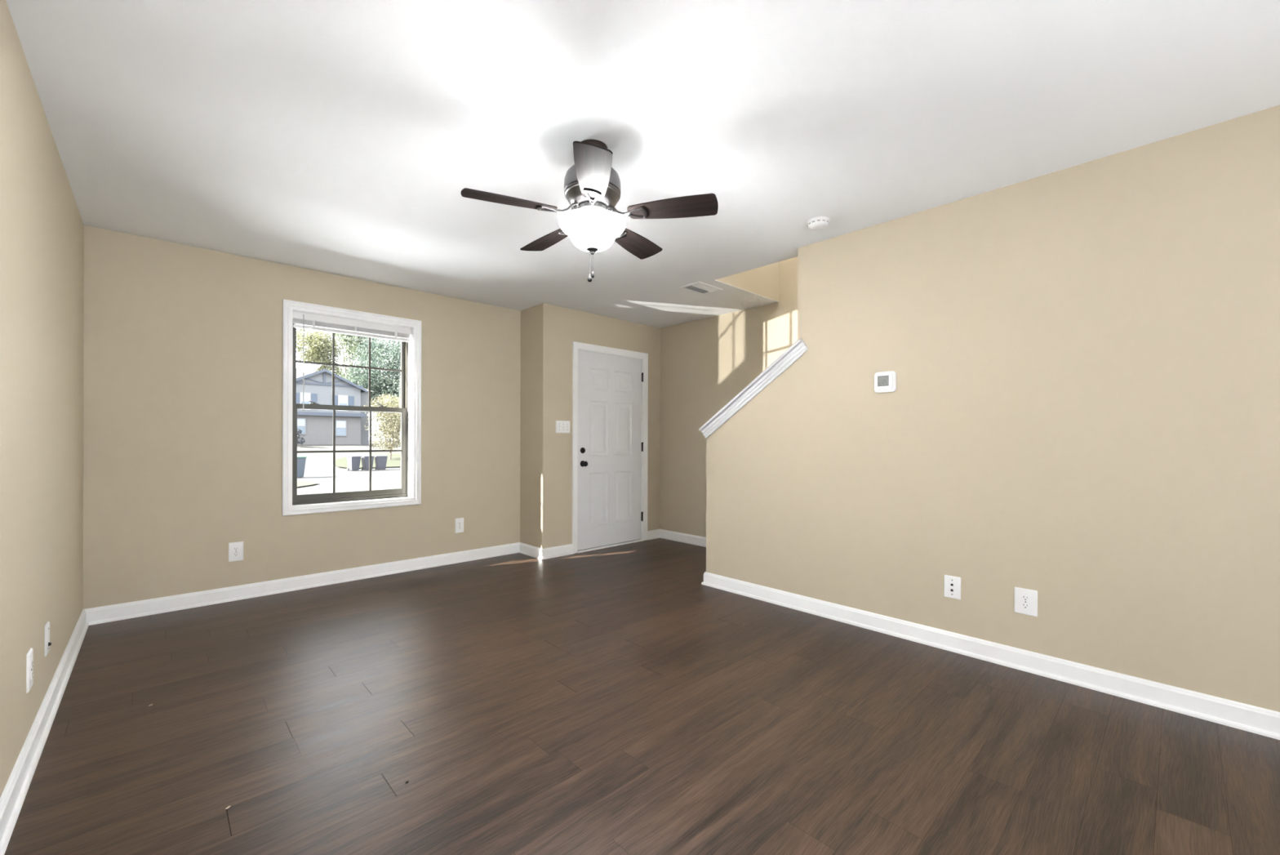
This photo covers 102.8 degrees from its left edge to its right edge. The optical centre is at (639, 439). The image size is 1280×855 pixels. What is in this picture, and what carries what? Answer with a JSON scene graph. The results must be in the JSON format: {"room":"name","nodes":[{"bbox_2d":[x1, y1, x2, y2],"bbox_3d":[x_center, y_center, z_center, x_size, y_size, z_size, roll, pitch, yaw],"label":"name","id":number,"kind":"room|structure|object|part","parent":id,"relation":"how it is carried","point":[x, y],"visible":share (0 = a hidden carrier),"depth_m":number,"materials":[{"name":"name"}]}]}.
{"room":"empty living room","nodes":[
{"label":"empty living room","id":0,"kind":"room"},
{"bbox_2d":[0,0,84,797],"bbox_3d":[-1.063,0.216,0.557,0.120,3.650,6.909,0,0,-43],"label":"wall","id":1,"kind":"structure","parent":0,"point":[42,226],"depth_m":1.86,"materials":[{"name":"beige paint"}]},
{"bbox_2d":[26,647,33,693],"bbox_3d":[-2.154,0.816,1.805,0.010,0.135,0.083,0,0,-43],"label":"wall outlet","id":2,"kind":"object","parent":1,"relation":"attached to","point":[29,656],"visible":1,"depth_m":1.78,"materials":[{"name":"white plastic"}]},
{"bbox_2d":[30,670,33,679],"bbox_3d":[-2.152,0.835,1.807,0.003,0.027,0.034,0,0,-43],"label":"receptacle","id":3,"kind":"object","parent":2,"relation":"attached to","point":[31,671],"depth_m":1.80,"materials":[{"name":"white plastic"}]},
{"bbox_2d":[30,659,33,668],"bbox_3d":[-2.152,0.796,1.807,0.003,0.027,0.034,0,0,-43],"label":"receptacle","id":4,"kind":"object","parent":2,"relation":"attached to","point":[31,660],"depth_m":1.80,"materials":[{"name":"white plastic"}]},
{"bbox_2d":[0,608,88,854],"bbox_3d":[-1.054,1.091,0.651,0.026,0.098,6.789,0,0,-43],"label":"baseboard","id":5,"kind":"structure","parent":1,"relation":"attached to","point":[13,796],"depth_m":1.82,"materials":[{"name":"white paint"}]},
{"bbox_2d":[44,621,51,657],"bbox_3d":[-2.419,0.815,2.089,0.014,0.125,0.080,0,0,-43],"label":"jack plate","id":6,"kind":"object","parent":1,"relation":"attached to","point":[47,643],"visible":1,"depth_m":2.07,"materials":[{"name":"white plastic"}]},
{"bbox_2d":[82,224,520,608],"bbox_3d":[-2.374,0.212,4.215,3.237,3.650,0.211,0,0,-43],"label":"wall","id":7,"kind":"structure","parent":0,"point":[183,344],"depth_m":3.60,"materials":[{"name":"beige paint"}]},
{"bbox_2d":[228,541,243,561],"bbox_3d":[-2.856,0.795,3.610,0.083,0.135,0.010,0,0,-43],"label":"wall outlet","id":8,"kind":"object","parent":7,"relation":"attached to","point":[235,548],"visible":1,"depth_m":3.61,"materials":[{"name":"white plastic"}]},
{"bbox_2d":[232,551,239,556],"bbox_3d":[-2.854,0.814,3.608,0.034,0.027,0.003,0,0,-43],"label":"receptacle","id":9,"kind":"object","parent":8,"relation":"attached to","point":[234,553],"depth_m":3.61,"materials":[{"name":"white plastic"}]},
{"bbox_2d":[232,546,239,551],"bbox_3d":[-2.854,0.775,3.608,0.034,0.027,0.003,0,0,-43],"label":"receptacle","id":10,"kind":"object","parent":8,"relation":"attached to","point":[234,548],"depth_m":3.61,"materials":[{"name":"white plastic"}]},
{"bbox_2d":[84,542,519,625],"bbox_3d":[-2.295,1.088,4.129,2.997,0.098,0.026,0,0,-43],"label":"baseboard","id":11,"kind":"structure","parent":7,"relation":"attached to","point":[99,615],"depth_m":3.76,"materials":[{"name":"white paint"}]},
{"bbox_2d":[282,298,421,515],"bbox_3d":[-2.358,-0.235,4.211,1.006,1.608,0.226,0,0,-43],"label":"window","id":12,"kind":"structure","parent":7,"relation":"in","point":[409,493],"depth_m":4.18,"materials":[{"name":"white paint"}]},
{"bbox_3d":[-2.416,-0.599,4.275,0.850,0.719,0.030,0,0,-43],"label":"sash","id":13,"kind":"part","parent":12,"relation":"part of","materials":[{"name":"brown metal"}]},
{"bbox_2d":[296,332,401,406],"bbox_3d":[-2.411,-0.599,4.274,0.788,0.648,0.006,0,0,-43],"label":"grille","id":14,"kind":"object","parent":12,"relation":"attached to","point":[333,364],"depth_m":4.31,"materials":[{"name":"brown metal"}]},
{"bbox_3d":[-2.395,0.103,4.250,0.850,0.759,0.030,0,0,-43],"label":"sash","id":15,"kind":"part","parent":12,"relation":"part of","materials":[{"name":"brown metal"}]},
{"bbox_2d":[297,409,401,492],"bbox_3d":[-2.393,0.099,4.246,0.776,0.672,0.006,0,0,-43],"label":"sash","id":16,"kind":"object","parent":12,"relation":"attached to","point":[370,450],"depth_m":4.34,"materials":[{"name":"brown metal"}]},
{"bbox_3d":[-2.409,-0.232,4.264,0.881,1.488,0.079,0,0,-43],"label":"frame","id":17,"kind":"part","parent":12,"relation":"part of","materials":[{"name":"brown metal"}]},
{"bbox_2d":[293,311,411,412],"bbox_3d":[-2.330,-0.591,4.181,0.867,0.766,0.054,0,0,-43],"label":"window blind","id":18,"kind":"object","parent":12,"relation":"attached to","point":[356,327],"visible":0.97,"depth_m":4.12,"materials":[{"name":"white plastic"}]},
{"bbox_3d":[-2.331,-0.864,4.183,0.851,0.023,0.034,0,0,-43],"label":"rail","id":19,"kind":"part","parent":18,"relation":"part of","materials":[{"name":"white plastic"}]},
{"bbox_2d":[454,517,463,533],"bbox_3d":[-1.671,0.798,4.729,0.083,0.135,0.010,0,0,-43],"label":"wall outlet","id":20,"kind":"object","parent":7,"relation":"attached to","point":[459,522],"visible":1,"depth_m":4.72,"materials":[{"name":"white plastic"}]},
{"bbox_2d":[520,302,554,548],"bbox_3d":[-1.025,0.216,5.057,0.120,3.650,0.418,0,0,-43],"label":"wall","id":21,"kind":"structure","parent":0,"point":[536,400],"depth_m":4.94,"materials":[{"name":"beige paint"}]},
{"bbox_2d":[519,542,542,559],"bbox_3d":[-1.072,1.091,4.997,0.026,0.098,0.444,0,0,-43],"label":"baseboard","id":22,"kind":"structure","parent":21,"relation":"attached to","point":[525,548],"depth_m":4.99,"materials":[{"name":"white paint"}]},
{"bbox_2d":[553,305,660,546],"bbox_3d":[-0.311,0.218,5.547,1.591,3.650,0.150,0,0,-43],"label":"wall","id":23,"kind":"structure","parent":0,"point":[570,325],"depth_m":5.13,"materials":[{"name":"beige paint"}]},
{"bbox_2d":[542,543,573,559],"bbox_3d":[-0.803,1.092,4.963,0.370,0.098,0.026,0,0,-43],"label":"baseboard","id":24,"kind":"structure","parent":23,"relation":"attached to","point":[566,549],"depth_m":4.96,"materials":[{"name":"white paint"}]},
{"bbox_2d":[555,420,569,432],"bbox_3d":[-0.751,-0.121,5.013,0.168,0.120,0.021,0,0,-43],"label":"light switch","id":25,"kind":"object","parent":23,"relation":"attached to","point":[562,426],"visible":1,"depth_m":5.01,"materials":[{"name":"white plastic"}]},
{"bbox_2d":[572,341,648,553],"bbox_3d":[-0.327,0.084,5.485,1.036,2.116,0.198,0,0,-43],"label":"door","id":26,"kind":"structure","parent":23,"relation":"in","point":[610,385],"depth_m":5.43,"materials":[{"name":"white paint"}]},
{"bbox_3d":[-0.562,0.249,5.171,0.062,0.062,0.064,0,0,-43],"label":"knob","id":27,"kind":"part","parent":26,"relation":"part of","materials":[{"name":"black metal"}]},
{"bbox_2d":[647,528,659,539],"bbox_3d":[0.161,1.095,5.874,0.212,0.098,0.026,0,0,-43],"label":"baseboard","id":28,"kind":"structure","parent":23,"relation":"attached to","point":[652,534],"depth_m":5.87,"materials":[{"name":"white paint"}]},
{"bbox_2d":[4,537,1279,854],"bbox_3d":[0.605,1.145,2.217,4.588,0.001,6.789,0,0,-43],"label":"floor","id":29,"kind":"structure","parent":0,"point":[1120,815],"depth_m":1.96,"materials":[{"name":"brown wood"}]},
{"bbox_2d":[5,0,1279,328],"bbox_3d":[0.611,-1.301,2.217,4.688,0.012,6.889,0,0,-43],"label":"ceiling","id":30,"kind":"structure","parent":0,"point":[340,137],"depth_m":2.01,"materials":[{"name":"white paint"}]},
{"bbox_2d":[461,138,718,281],"bbox_3d":[-0.233,-0.997,2.301,1.072,0.599,1.038,0,0,-43],"label":"ceiling fan","id":31,"kind":"object","parent":30,"relation":"hanging from","point":[592,187],"visible":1,"depth_m":2.19,"materials":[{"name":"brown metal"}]},
{"bbox_3d":[-0.541,-0.994,2.130,0.389,0.006,0.138,0,12,-23],"label":"blade","id":32,"kind":"part","parent":31,"relation":"part of","materials":[{"name":"brown wood"}]},
{"bbox_3d":[-0.450,-0.994,2.543,0.138,0.006,0.389,-16,10,-40],"label":"blade","id":33,"kind":"part","parent":31,"relation":"part of","materials":[{"name":"brown wood"}]},
{"bbox_3d":[-0.212,-0.906,2.273,0.296,0.117,0.296,0,0,-43],"label":"lamp shade","id":34,"kind":"part","parent":31,"relation":"part of","materials":[{"name":"white glass"}]},
{"bbox_3d":[-0.177,-0.993,1.915,0.138,0.006,0.389,12,-1,-5],"label":"blade","id":35,"kind":"part","parent":31,"relation":"part of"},
{"bbox_3d":[-0.029,-0.993,2.583,0.138,0.006,0.389,-14,-7,30],"label":"blade","id":36,"kind":"part","parent":31,"relation":"part of","materials":[{"name":"brown wood"}]},
{"bbox_3d":[0.139,-0.992,2.195,0.389,0.006,0.138,0,-12,13],"label":"blade","id":37,"kind":"part","parent":31,"relation":"part of","materials":[{"name":"brown wood"}]},
{"bbox_2d":[679,281,722,294],"bbox_3d":[0.524,-1.287,4.376,0.316,0.016,0.216,0,0,-43],"label":"ceiling vent","id":38,"kind":"object","parent":30,"relation":"in","point":[700,287],"visible":1,"depth_m":4.36,"materials":[{"name":"white plastic"}]},
{"bbox_2d":[807,216,829,230],"bbox_3d":[1.057,-1.271,3.028,0.124,0.046,0.124,0,0,-43],"label":"smoke detector","id":39,"kind":"object","parent":30,"relation":"attached to","point":[818,223],"visible":1,"depth_m":2.99,"materials":[{"name":"white plastic"}]},
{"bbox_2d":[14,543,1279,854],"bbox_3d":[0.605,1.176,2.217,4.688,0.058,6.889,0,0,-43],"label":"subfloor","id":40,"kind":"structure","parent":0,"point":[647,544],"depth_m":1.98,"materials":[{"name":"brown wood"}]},
{"bbox_2d":[659,256,797,537],"bbox_3d":[2.506,-0.875,3.638,0.120,5.850,6.491,0,0,-43],"label":"wall","id":41,"kind":"structure","parent":0,"point":[705,363],"depth_m":5.50,"materials":[{"name":"beige paint"}]},
{"bbox_2d":[659,528,706,546],"bbox_3d":[0.807,1.096,5.325,0.026,0.098,1.711,0,0,-43],"label":"baseboard","id":42,"kind":"structure","parent":41,"relation":"attached to","point":[664,534],"depth_m":5.66,"materials":[{"name":"white paint"}]},
{"bbox_2d":[715,262,778,301],"bbox_3d":[0.922,-2.550,4.528,0.968,2.507,0.120,0,0,-43],"label":"wall header","id":43,"kind":"structure","parent":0,"point":[763,281],"depth_m":4.60,"materials":[{"name":"beige paint"}]},
{"bbox_2d":[706,105,1279,711],"bbox_3d":[2.254,-0.056,2.299,0.144,2.510,4.888,0,0,-43],"label":"wall","id":44,"kind":"structure","parent":0,"point":[1082,413],"depth_m":2.46,"materials":[{"name":"beige paint"}]},
{"bbox_2d":[698,338,808,438],"bbox_3d":[0.859,-0.339,3.776,0.222,0.666,0.921,0,0,-43],"label":"trim","id":45,"kind":"structure","parent":44,"relation":"attached to","point":[793,353],"depth_m":3.67,"materials":[{"name":"white paint"}]},
{"bbox_2d":[874,370,896,392],"bbox_3d":[1.451,-0.340,3.027,0.027,0.124,0.124,0,0,-43],"label":"thermostat","id":46,"kind":"object","parent":44,"relation":"attached to","point":[884,381],"visible":1,"depth_m":3.01,"materials":[{"name":"white plastic"}]},
{"bbox_2d":[944,574,960,599],"bbox_3d":[1.695,0.804,2.773,0.015,0.121,0.080,0,0,-43],"label":"jack plate","id":47,"kind":"object","parent":44,"relation":"attached to","point":[952,584],"visible":1,"depth_m":2.77,"materials":[{"name":"white plastic"}]},
{"bbox_2d":[701,571,1279,739],"bbox_3d":[2.139,1.100,2.294,0.026,0.098,4.794,0,0,-43],"label":"baseboard","id":48,"kind":"structure","parent":44,"relation":"attached to","point":[1245,717],"depth_m":2.48,"materials":[{"name":"white paint"}]},
{"bbox_2d":[1013,586,1037,616],"bbox_3d":[1.919,0.809,2.540,0.010,0.129,0.094,0,0,-43],"label":"wall outlet","id":49,"kind":"object","parent":44,"relation":"attached to","point":[1025,600],"visible":1,"depth_m":2.54,"materials":[{"name":"white plastic"}]},
{"bbox_2d":[1021,602,1029,608],"bbox_3d":[1.917,0.829,2.538,0.003,0.027,0.034,0,0,-43],"label":"receptacle","id":50,"kind":"object","parent":49,"relation":"attached to","point":[1024,605],"depth_m":2.54,"materials":[{"name":"white plastic"}]},
{"bbox_2d":[1021,595,1030,600],"bbox_3d":[1.917,0.790,2.538,0.003,0.027,0.034,0,0,-43],"label":"receptacle","id":51,"kind":"object","parent":49,"relation":"attached to","point":[1024,597],"depth_m":2.54,"materials":[{"name":"white plastic"}]},
{"label":"outside","id":52,"kind":"structure","parent":0,"visible":0},
{"bbox_2d":[297,440,400,471],"bbox_3d":[-36.146,1.302,96.534,320.000,1.550,110.000,0,0,-43],"label":"driveway","id":53,"kind":"structure","parent":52,"point":[314,460],"depth_m":43.82,"materials":[{"name":"concrete"}]},
{"bbox_2d":[297,428,305,444],"bbox_3d":[-31.456,-0.149,46.512,1.576,1.696,1.384,0,0,-43],"label":"shrub","id":54,"kind":"object","parent":53,"relation":"on","point":[298,429],"visible":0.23,"depth_m":46.57,"materials":[{"name":"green plant"}]},
{"bbox_2d":[296,324,342,375],"bbox_3d":[-49.156,-8.523,77.215,7.470,18.039,8.069,0,0,-43],"label":"tree","id":55,"kind":"object","parent":53,"relation":"on","point":[318,348],"visible":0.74,"depth_m":75.95,"materials":[{"name":"green plant"}]},
{"bbox_2d":[296,368,374,444],"bbox_3d":[-36.556,-3.454,52.121,15.300,8.000,10.900,0,0,-43],"label":"house","id":56,"kind":"structure","parent":53,"relation":"on","point":[316,426],"depth_m":50.75,"materials":[{"name":"grey"}]},
{"bbox_2d":[296,392,299,403],"bbox_3d":[-32.807,-3.669,48.749,0.500,1.550,0.070,0,0,-43],"label":"shutter","id":57,"kind":"object","parent":56,"relation":"hanging from","point":[297,393],"depth_m":48.80,"materials":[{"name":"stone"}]},
{"bbox_3d":[-32.604,-1.609,48.878,0.900,0.670,0.030,0,0,-43],"label":"pane","id":58,"kind":"part","parent":56,"relation":"part of","materials":[{"name":"white glass"}]},
{"bbox_3d":[-32.606,-0.879,48.878,0.900,0.670,0.030,0,0,-43],"label":"pane","id":59,"kind":"part","parent":56,"relation":"part of","materials":[{"name":"clear glass"}]},
{"bbox_3d":[-32.249,-4.045,49.207,0.700,0.695,0.030,0,0,-43],"label":"pane","id":60,"kind":"part","parent":56,"relation":"part of","materials":[{"name":"white glass"}]},
{"bbox_2d":[311,393,316,409],"bbox_3d":[-31.761,-3.667,49.738,0.500,1.550,0.070,0,0,-43],"label":"shutter","id":61,"kind":"object","parent":56,"relation":"hanging from","point":[313,396],"depth_m":49.70,"materials":[{"name":"plastic"}]},
{"bbox_2d":[334,395,337,410],"bbox_3d":[-30.466,-3.638,50.960,0.500,1.500,0.070,0,0,-43],"label":"shutter","id":62,"kind":"object","parent":56,"relation":"hanging from","point":[335,396],"depth_m":51.05,"materials":[{"name":"plastic"}]},
{"bbox_3d":[-30.034,-1.490,51.305,0.830,0.695,0.030,0,0,-43],"label":"pane","id":63,"kind":"part","parent":56,"relation":"part of","materials":[{"name":"white glass"}]},
{"bbox_3d":[-30.036,-0.735,51.305,0.830,0.695,0.030,0,0,-43],"label":"pane","id":64,"kind":"part","parent":56,"relation":"part of","materials":[{"name":"clear glass"}]},
{"bbox_3d":[-29.900,-4.002,51.425,0.720,0.670,0.030,0,0,-43],"label":"pane","id":65,"kind":"part","parent":56,"relation":"part of","materials":[{"name":"white glass"}]},
{"bbox_2d":[348,395,354,405],"bbox_3d":[-29.405,-3.635,51.962,0.500,1.500,0.070,0,0,-43],"label":"shutter","id":66,"kind":"object","parent":56,"relation":"hanging from","point":[351,398],"depth_m":51.96,"materials":[{"name":"plastic"}]},
{"bbox_2d":[312,327,390,401],"bbox_3d":[-50.642,-11.412,89.157,12.359,23.815,13.730,0,0,-43],"label":"tree","id":67,"kind":"object","parent":53,"relation":"on","point":[348,340],"visible":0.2,"depth_m":87.12,"materials":[{"name":"green plant"}]},
{"bbox_2d":[341,333,400,442],"bbox_3d":[-35.719,-8.145,75.626,14.980,17.380,13.409,0,0,-43],"label":"tree","id":68,"kind":"object","parent":53,"relation":"on","point":[387,385],"visible":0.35,"depth_m":72.54,"materials":[{"name":"green plant"}]},
{"bbox_2d":[376,395,400,443],"bbox_3d":[-26.332,-2.052,54.519,3.259,5.235,3.818,0,0,12],"label":"tree","id":69,"kind":"object","parent":53,"relation":"on","point":[395,402],"visible":0.09,"depth_m":53.97,"materials":[{"name":"green plant"}]},
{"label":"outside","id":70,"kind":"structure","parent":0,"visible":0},
{"bbox_2d":[332,453,400,467],"bbox_3d":[-12.532,1.663,49.169,30.700,0.775,8.500,0,0,-43],"label":"lawn","id":71,"kind":"structure","parent":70,"point":[395,460],"depth_m":39.81,"materials":[{"name":"green plant"}]},
{"bbox_2d":[363,392,400,459],"bbox_3d":[-20.419,-1.018,41.507,4.114,5.524,3.637,0,0,12],"label":"tree","id":72,"kind":"object","parent":71,"relation":"on","point":[387,433],"visible":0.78,"depth_m":41.12,"materials":[{"name":"green plant"}]},
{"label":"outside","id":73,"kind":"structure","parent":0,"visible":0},
{"bbox_2d":[297,480,319,486],"bbox_3d":[-24.465,2.048,15.414,25.600,0.001,3.200,0,0,-43],"label":"lawn","id":74,"kind":"structure","parent":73,"point":[304,482],"depth_m":23.74,"materials":[{"name":"green plant"}]},
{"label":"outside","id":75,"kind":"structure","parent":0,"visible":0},
{"bbox_2d":[297,475,400,494],"bbox_3d":[-5.050,2.485,19.906,140.000,0.650,26.130,0,0,-43],"label":"sidewalk","id":76,"kind":"structure","parent":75,"point":[326,486],"depth_m":23.64,"materials":[{"name":"concrete"}]},
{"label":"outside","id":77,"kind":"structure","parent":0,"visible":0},
{"bbox_2d":[297,467,400,480],"bbox_3d":[-17.109,2.128,32.676,140.000,0.001,9.000,0,0,-43],"label":"street","id":78,"kind":"structure","parent":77,"point":[388,472],"depth_m":31.18,"materials":[{"name":"grey asphalt"}]},
{"bbox_2d":[297,455,306,477],"bbox_3d":[-18.900,1.508,28.094,0.789,1.219,0.753,0,0,35],"label":"wheelie bin","id":79,"kind":"object","parent":78,"relation":"on","point":[301,460],"visible":0.52,"depth_m":28.00,"materials":[{"name":"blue plastic"}]},
{"bbox_3d":[-18.898,0.958,28.094,0.788,0.118,0.753,0,0,35],"label":"lid","id":80,"kind":"part","parent":79,"relation":"part of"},
{"bbox_2d":[345,454,361,470],"bbox_3d":[-19.265,1.593,34.350,0.789,1.049,0.673,0,0,32],"label":"wheelie bin","id":81,"kind":"object","parent":78,"relation":"on","point":[353,460],"visible":1,"depth_m":34.16,"materials":[{"name":"grey plastic"}]},
{"bbox_3d":[-19.264,1.127,34.350,0.789,0.118,0.673,0,0,32],"label":"lid","id":82,"kind":"part","parent":81,"relation":"part of","materials":[{"name":"plastic"}]},
{"bbox_2d":[360,454,374,470],"bbox_3d":[-18.601,1.594,34.841,0.789,1.049,0.673,0,0,44],"label":"wheelie bin","id":83,"kind":"object","parent":78,"relation":"on","point":[365,458],"visible":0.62,"depth_m":34.60,"materials":[{"name":"grey plastic"}]},
{"bbox_2d":[373,454,387,469],"bbox_3d":[-17.936,1.596,35.331,0.753,1.049,0.789,0,0,-38],"label":"wheelie bin","id":84,"kind":"object","parent":78,"relation":"on","point":[380,460],"visible":0.98,"depth_m":35.10,"materials":[{"name":"grey plastic"}]},
{"bbox_3d":[-17.935,1.131,35.331,0.753,0.118,0.788,0,0,-38],"label":"lid","id":85,"kind":"part","parent":84,"relation":"part of","materials":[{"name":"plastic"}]}
]}

